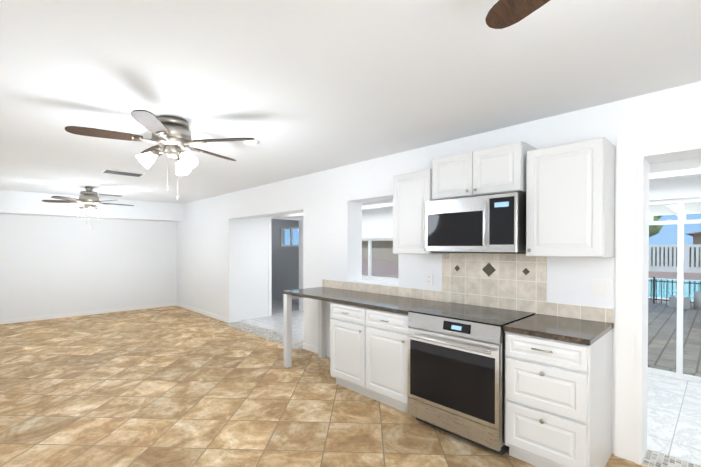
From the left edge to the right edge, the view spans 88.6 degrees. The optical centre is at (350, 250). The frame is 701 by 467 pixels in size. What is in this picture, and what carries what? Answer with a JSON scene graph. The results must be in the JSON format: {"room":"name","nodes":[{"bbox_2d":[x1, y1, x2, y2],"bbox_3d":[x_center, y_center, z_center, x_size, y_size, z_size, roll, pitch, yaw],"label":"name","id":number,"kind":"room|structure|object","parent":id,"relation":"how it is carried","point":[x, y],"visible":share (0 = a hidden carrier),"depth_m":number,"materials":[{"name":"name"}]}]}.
{"room":"kitchen","nodes":[
{"label":"kitchen","id":0,"kind":"room"},
{"bbox_2d":[0,214,176,319],"bbox_3d":[-5.973,0.145,7.260,4.600,2.440,0.200,-1,1,-44],"label":"wall","id":1,"kind":"structure","parent":0,"point":[102,264],"depth_m":7.50,"materials":[{"name":"white paint"}]},
{"bbox_2d":[0,302,175,324],"bbox_3d":[-5.817,1.325,7.275,4.370,0.080,0.012,-1,1,-44],"label":"baseboard","id":2,"kind":"structure","parent":1,"relation":"attached to","point":[27,319],"depth_m":7.49,"materials":[{"name":"white wood"}]},
{"bbox_2d":[241,216,302,319],"bbox_3d":[-1.524,0.120,7.723,1.950,2.480,0.150,-1,1,-44],"label":"wall","id":3,"kind":"structure","parent":0,"point":[254,267],"depth_m":7.25,"materials":[{"name":"white paint"}]},
{"bbox_2d":[271,219,298,304],"bbox_3d":[-2.229,0.097,9.967,0.150,2.480,2.900,-1,1,-44],"label":"wall","id":4,"kind":"structure","parent":0,"point":[289,268],"depth_m":9.39,"materials":[{"name":"grey paint"}]},
{"bbox_2d":[281,227,298,246],"bbox_3d":[-1.521,-0.341,9.221,0.060,0.488,0.848,-1,1,-44],"label":"window","id":5,"kind":"structure","parent":4,"relation":"in","point":[291,237],"depth_m":9.22,"materials":[{"name":"clear glass"}]},
{"bbox_2d":[0,300,700,466],"bbox_3d":[-1.065,1.448,4.019,6.750,0.101,12.800,-1,1,-44],"label":"floor","id":6,"kind":"structure","parent":0,"point":[173,386],"depth_m":3.24,"materials":[{"name":"tile"}]},
{"bbox_2d":[283,294,325,367],"bbox_3d":[-0.565,0.957,4.496,0.600,0.875,0.070,-1,1,-44],"label":"counter legs","id":7,"kind":"structure","parent":6,"relation":"on","point":[287,306],"depth_m":4.31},
{"bbox_2d":[330,302,409,412],"bbox_3d":[0.350,0.966,3.547,0.657,0.875,1.015,-1,1,-44],"label":"base cabinet","id":8,"kind":"object","parent":6,"relation":"on","point":[368,352],"visible":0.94,"depth_m":3.29,"materials":[{"name":"white wood"}]},
{"bbox_2d":[282,287,613,345],"bbox_3d":[0.499,0.513,3.401,0.638,0.035,3.155,-1,1,-44],"label":"countertop","id":9,"kind":"structure","parent":8,"relation":"on","point":[578,331],"depth_m":2.69,"materials":[{"name":"stone"}]},
{"bbox_2d":[407,302,535,454],"bbox_3d":[0.942,0.952,2.871,0.715,0.918,0.762,-1,1,-44],"label":"range","id":10,"kind":"object","parent":6,"relation":"on","point":[456,369],"visible":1,"depth_m":2.63,"materials":[{"name":"silver metal"}]},
{"bbox_2d":[505,329,612,466],"bbox_3d":[1.413,0.978,2.444,0.657,0.875,0.490,-1,1,-44],"label":"base cabinet","id":11,"kind":"object","parent":6,"relation":"on","point":[558,403],"visible":1,"depth_m":2.23,"materials":[{"name":"white wood"}]},
{"bbox_2d":[641,449,700,466],"bbox_3d":[2.426,1.469,2.054,0.250,0.101,1.165,-1,1,-44],"label":"threshold","id":12,"kind":"object","parent":6,"relation":"on","point":[651,458],"visible":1,"depth_m":2.41,"materials":[{"name":"tile"}]},
{"bbox_2d":[0,0,700,203],"bbox_3d":[-1.633,-1.080,2.924,4.850,0.100,12.450,-1,1,-44],"label":"ceiling","id":13,"kind":"structure","parent":0,"point":[296,88],"depth_m":2.11,"materials":[{"name":"white paint"}]},
{"bbox_2d":[42,187,133,228],"bbox_3d":[-4.384,-0.707,6.098,1.267,0.710,1.292,-1,1,-44],"label":"ceiling fan","id":14,"kind":"object","parent":13,"relation":"hanging from","point":[88,198],"visible":1,"depth_m":5.97,"materials":[{"name":"brown wood"}]},
{"bbox_2d":[0,190,182,221],"bbox_3d":[-5.676,-0.873,7.085,4.400,0.400,0.450,-1,1,-44],"label":"soffit","id":15,"kind":"structure","parent":13,"relation":"attached to","point":[21,203],"depth_m":7.16,"materials":[{"name":"white paint"}]},
{"bbox_2d":[98,193,123,196],"bbox_3d":[-4.618,-1.064,6.922,0.400,0.014,0.250,-1,1,-44],"label":"ceiling vent","id":16,"kind":"object","parent":13,"relation":"in","point":[105,194],"visible":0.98,"depth_m":6.93,"materials":[{"name":"white plastic"}]},
{"bbox_2d":[101,169,144,176],"bbox_3d":[-3.065,-1.042,4.850,0.460,0.016,0.250,-1,1,-44],"label":"ceiling vent","id":17,"kind":"object","parent":13,"relation":"in","point":[119,172],"visible":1,"depth_m":4.83,"materials":[{"name":"white plastic"}]},
{"bbox_2d":[65,109,253,199],"bbox_3d":[-1.457,-0.713,2.888,1.295,0.630,1.251,-1,1,-44],"label":"ceiling fan","id":18,"kind":"object","parent":13,"relation":"hanging from","point":[171,137],"visible":1,"depth_m":2.74,"materials":[{"name":"brown wood"}]},
{"bbox_2d":[244,140,258,145],"bbox_3d":[-0.938,-1.016,3.407,0.140,0.036,0.140,-1,1,-44],"label":"smoke detector","id":19,"kind":"object","parent":13,"relation":"attached to","point":[251,142],"visible":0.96,"depth_m":3.37,"materials":[{"name":"white plastic"}]},
{"bbox_2d":[485,0,549,28],"bbox_3d":[0.832,-0.718,0.754,1.256,0.575,1.294,-1,1,-44],"label":"ceiling fan","id":20,"kind":"object","parent":13,"relation":"hanging from","point":[501,14],"visible":1,"depth_m":1.26,"materials":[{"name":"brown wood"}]},
{"bbox_2d":[362,207,397,282],"bbox_3d":[0.409,0.125,7.231,0.150,2.480,1.800,-1,1,-44],"label":"wall","id":21,"kind":"structure","parent":0,"point":[377,223],"depth_m":6.99,"materials":[{"name":"white paint"}]},
{"bbox_2d":[362,238,397,280],"bbox_3d":[0.405,0.165,7.228,0.060,0.798,1.798,-1,1,-44],"label":"sunroom window","id":22,"kind":"structure","parent":21,"relation":"in","point":[369,262],"depth_m":7.16,"materials":[{"name":"clear glass"}]},
{"bbox_2d":[177,81,700,462],"bbox_3d":[-0.733,0.165,5.318,0.250,2.440,10.270,-1,1,-44],"label":"wall","id":23,"kind":"structure","parent":0,"point":[569,280],"depth_m":4.24,"materials":[{"name":"white paint"}]},
{"bbox_2d":[176,302,228,322],"bbox_3d":[-3.264,1.320,7.766,0.011,0.080,2.810,-1,1,-44],"label":"baseboard","id":24,"kind":"structure","parent":23,"relation":"attached to","point":[220,318],"depth_m":7.60,"materials":[{"name":"white wood"}]},
{"bbox_2d":[303,343,317,353],"bbox_3d":[-0.536,1.349,4.937,0.011,0.080,0.390,-1,1,-44],"label":"baseboard","id":25,"kind":"structure","parent":23,"relation":"attached to","point":[311,348],"depth_m":4.94,"materials":[{"name":"white wood"}]},
{"bbox_2d":[393,169,448,254],"bbox_3d":[0.662,-0.345,3.427,0.355,0.760,0.429,-1,1,-44],"label":"upper cabinet","id":26,"kind":"object","parent":23,"relation":"attached to","point":[412,193],"visible":0.67,"depth_m":3.32,"materials":[{"name":"white wood"}]},
{"bbox_2d":[426,273,432,284],"bbox_3d":[0.778,0.284,3.547,0.008,0.115,0.070,-1,1,-44],"label":"outlet","id":27,"kind":"object","parent":23,"relation":"attached to","point":[429,278],"visible":0.98,"depth_m":3.54,"materials":[{"name":"white plastic"}]},
{"bbox_2d":[322,253,612,322],"bbox_3d":[0.723,0.248,3.618,0.010,0.488,3.150,-1,1,-44],"label":"backsplash","id":28,"kind":"structure","parent":23,"relation":"attached to","point":[517,282],"depth_m":3.08,"materials":[{"name":"tile"}]},
{"bbox_2d":[432,141,536,200],"bbox_3d":[1.085,-0.620,2.985,0.355,0.360,0.760,-1,1,-44],"label":"upper cabinet","id":29,"kind":"object","parent":23,"relation":"attached to","point":[501,169],"visible":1,"depth_m":2.82,"materials":[{"name":"white wood"}]},
{"bbox_2d":[426,192,525,253],"bbox_3d":[1.048,-0.199,2.954,0.457,0.442,0.760,-1,1,-44],"label":"microwave","id":30,"kind":"object","parent":29,"relation":"attached to","point":[493,224],"visible":1,"depth_m":2.75,"materials":[{"name":"silver metal"}]},
{"bbox_2d":[526,137,614,257],"bbox_3d":[1.532,-0.335,2.524,0.355,0.760,0.470,-1,1,-44],"label":"upper cabinet","id":31,"kind":"object","parent":23,"relation":"attached to","point":[570,199],"visible":1,"depth_m":2.39,"materials":[{"name":"white wood"}]},
{"bbox_2d":[591,279,610,296],"bbox_3d":[1.769,0.265,2.536,0.009,0.115,0.115,-1,1,-44],"label":"light switch","id":32,"kind":"object","parent":23,"relation":"attached to","point":[600,287],"visible":1,"depth_m":2.53,"materials":[{"name":"white plastic"}]},
{"bbox_2d":[614,125,700,464],"bbox_3d":[2.327,0.333,1.946,0.026,2.175,1.455,-1,1,-44],"label":"door frame","id":33,"kind":"structure","parent":23,"relation":"attached to","point":[633,152],"depth_m":2.40,"materials":[{"name":"white wood"}]},
{"bbox_2d":[649,176,700,200],"bbox_3d":[3.973,-0.816,3.524,0.150,0.520,1.930,-1,1,-44],"label":"wall","id":34,"kind":"structure","parent":0,"point":[680,188],"depth_m":3.89,"materials":[{"name":"white paint"}]},
{"bbox_2d":[648,197,700,382],"bbox_3d":[3.969,0.424,3.534,0.060,1.958,1.928,-1,1,-44],"label":"sliding glass door","id":35,"kind":"structure","parent":34,"relation":"in","point":[679,350],"depth_m":3.90,"materials":[{"name":"clear glass"}]},
{"bbox_2d":[649,157,700,163],"bbox_3d":[0.297,-0.851,5.932,2.100,0.100,12.200,-1,1,-44],"label":"ceiling","id":36,"kind":"structure","parent":0,"point":[675,160],"depth_m":3.08,"materials":[{"name":"white paint"}]},
{"bbox_2d":[279,158,700,217],"bbox_3d":[1.450,-0.723,4.629,0.150,0.130,8.420,-1,1,-44],"label":"beam","id":37,"kind":"structure","parent":36,"relation":"attached to","point":[677,169],"depth_m":3.17,"materials":[{"name":"white paint"}]},
{"bbox_3d":[-1.416,-0.896,7.816,0.810,0.450,0.150,-1,1,-44],"label":"wall","id":38,"kind":"structure","parent":0,"visible":0},
{"bbox_2d":[268,215,302,315],"bbox_3d":[-1.358,0.310,7.769,0.950,2.100,0.016,-1,1,-44],"label":"door frame","id":39,"kind":"structure","parent":38,"relation":"attached to","point":[270,265],"depth_m":7.46,"materials":[{"name":"white wood"}]},
{"label":"outside","id":40,"kind":"structure","parent":0,"visible":0},
{"bbox_2d":[362,260,700,303],"bbox_3d":[39.930,0.854,79.929,157.650,0.200,220.000,-1,1,-44],"label":"ground","id":41,"kind":"structure","parent":40,"point":[389,266],"depth_m":22.04,"materials":[{"name":"grey concrete"}]},
{"bbox_2d":[362,241,392,247],"bbox_3d":[7.588,-0.696,58.456,15.000,3.350,19.000,-1,1,-44],"label":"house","id":42,"kind":"structure","parent":41,"relation":"on","point":[381,243],"depth_m":51.89,"materials":[{"name":"grey"}]},
{"bbox_2d":[362,243,700,272],"bbox_3d":[4.452,0.285,38.773,0.350,1.800,130.000,-1,1,-44],"label":"fence","id":43,"kind":"object","parent":41,"relation":"on","point":[391,256],"depth_m":22.66,"materials":[{"name":"white wood"}]},
{"bbox_2d":[649,215,662,236],"bbox_3d":[21.362,-1.518,27.018,4.514,5.651,4.039,-1,1,-44],"label":"tree","id":44,"kind":"object","parent":41,"relation":"on","point":[654,228],"depth_m":25.77,"materials":[{"name":"green plant"}]},
{"bbox_2d":[648,300,700,373],"bbox_3d":[8.742,1.536,4.653,8.250,0.012,12.900,-1,1,-44],"label":"pavers","id":45,"kind":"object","parent":41,"relation":"on","point":[660,331],"depth_m":6.31,"materials":[{"name":"grey stone"}]},
{"bbox_2d":[648,277,700,304],"bbox_3d":[10.140,1.125,8.133,0.050,0.738,16.025,-1,1,-44],"label":"fence","id":46,"kind":"object","parent":45,"relation":"on","point":[661,299],"depth_m":9.82,"materials":[{"name":"black metal"}]},
{"bbox_2d":[649,204,700,224],"bbox_3d":[7.159,0.349,4.921,6.340,2.357,15.500,-1,1,-44],"label":"beams","id":47,"kind":"structure","parent":45,"relation":"on","point":[675,210],"depth_m":8.43,"materials":[{"name":"white wood"}]},
{"bbox_2d":[649,203,700,215],"bbox_3d":[7.192,-0.871,4.939,6.450,0.080,15.500,-1,1,-44],"label":"roof","id":48,"kind":"structure","parent":47,"relation":"on","point":[690,207],"depth_m":7.55,"materials":[{"name":"white"}]},
{"bbox_2d":[660,219,700,309],"bbox_3d":[8.488,0.340,9.211,0.572,2.286,0.812,-1,1,-44],"label":"pole","id":49,"kind":"object","parent":45,"relation":"on","point":[697,304],"depth_m":9.07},
{"bbox_2d":[648,364,700,376],"bbox_3d":[4.153,1.487,3.722,0.350,0.130,2.530,-1,1,-44],"label":"step","id":50,"kind":"structure","parent":41,"relation":"on","point":[672,370],"depth_m":4.27,"materials":[{"name":"grey concrete"}]},
{"bbox_2d":[648,278,700,301],"bbox_3d":[12.775,1.429,13.472,9.200,0.039,15.800,-1,1,-44],"label":"pool coping","id":51,"kind":"object","parent":41,"relation":"on","point":[672,279],"depth_m":16.49},
{"bbox_2d":[648,279,699,299],"bbox_3d":[12.775,1.430,13.472,8.400,0.001,15.000,-1,1,-44],"label":"pool water","id":52,"kind":"structure","parent":51,"relation":"in","point":[686,287],"depth_m":13.46,"materials":[{"name":"teal liquid"}]},
{"bbox_2d":[687,232,700,243],"bbox_3d":[40.312,-0.726,30.273,15.000,4.000,17.000,-1,1,-44],"label":"house","id":53,"kind":"structure","parent":41,"relation":"on","point":[697,240],"depth_m":30.97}
]}

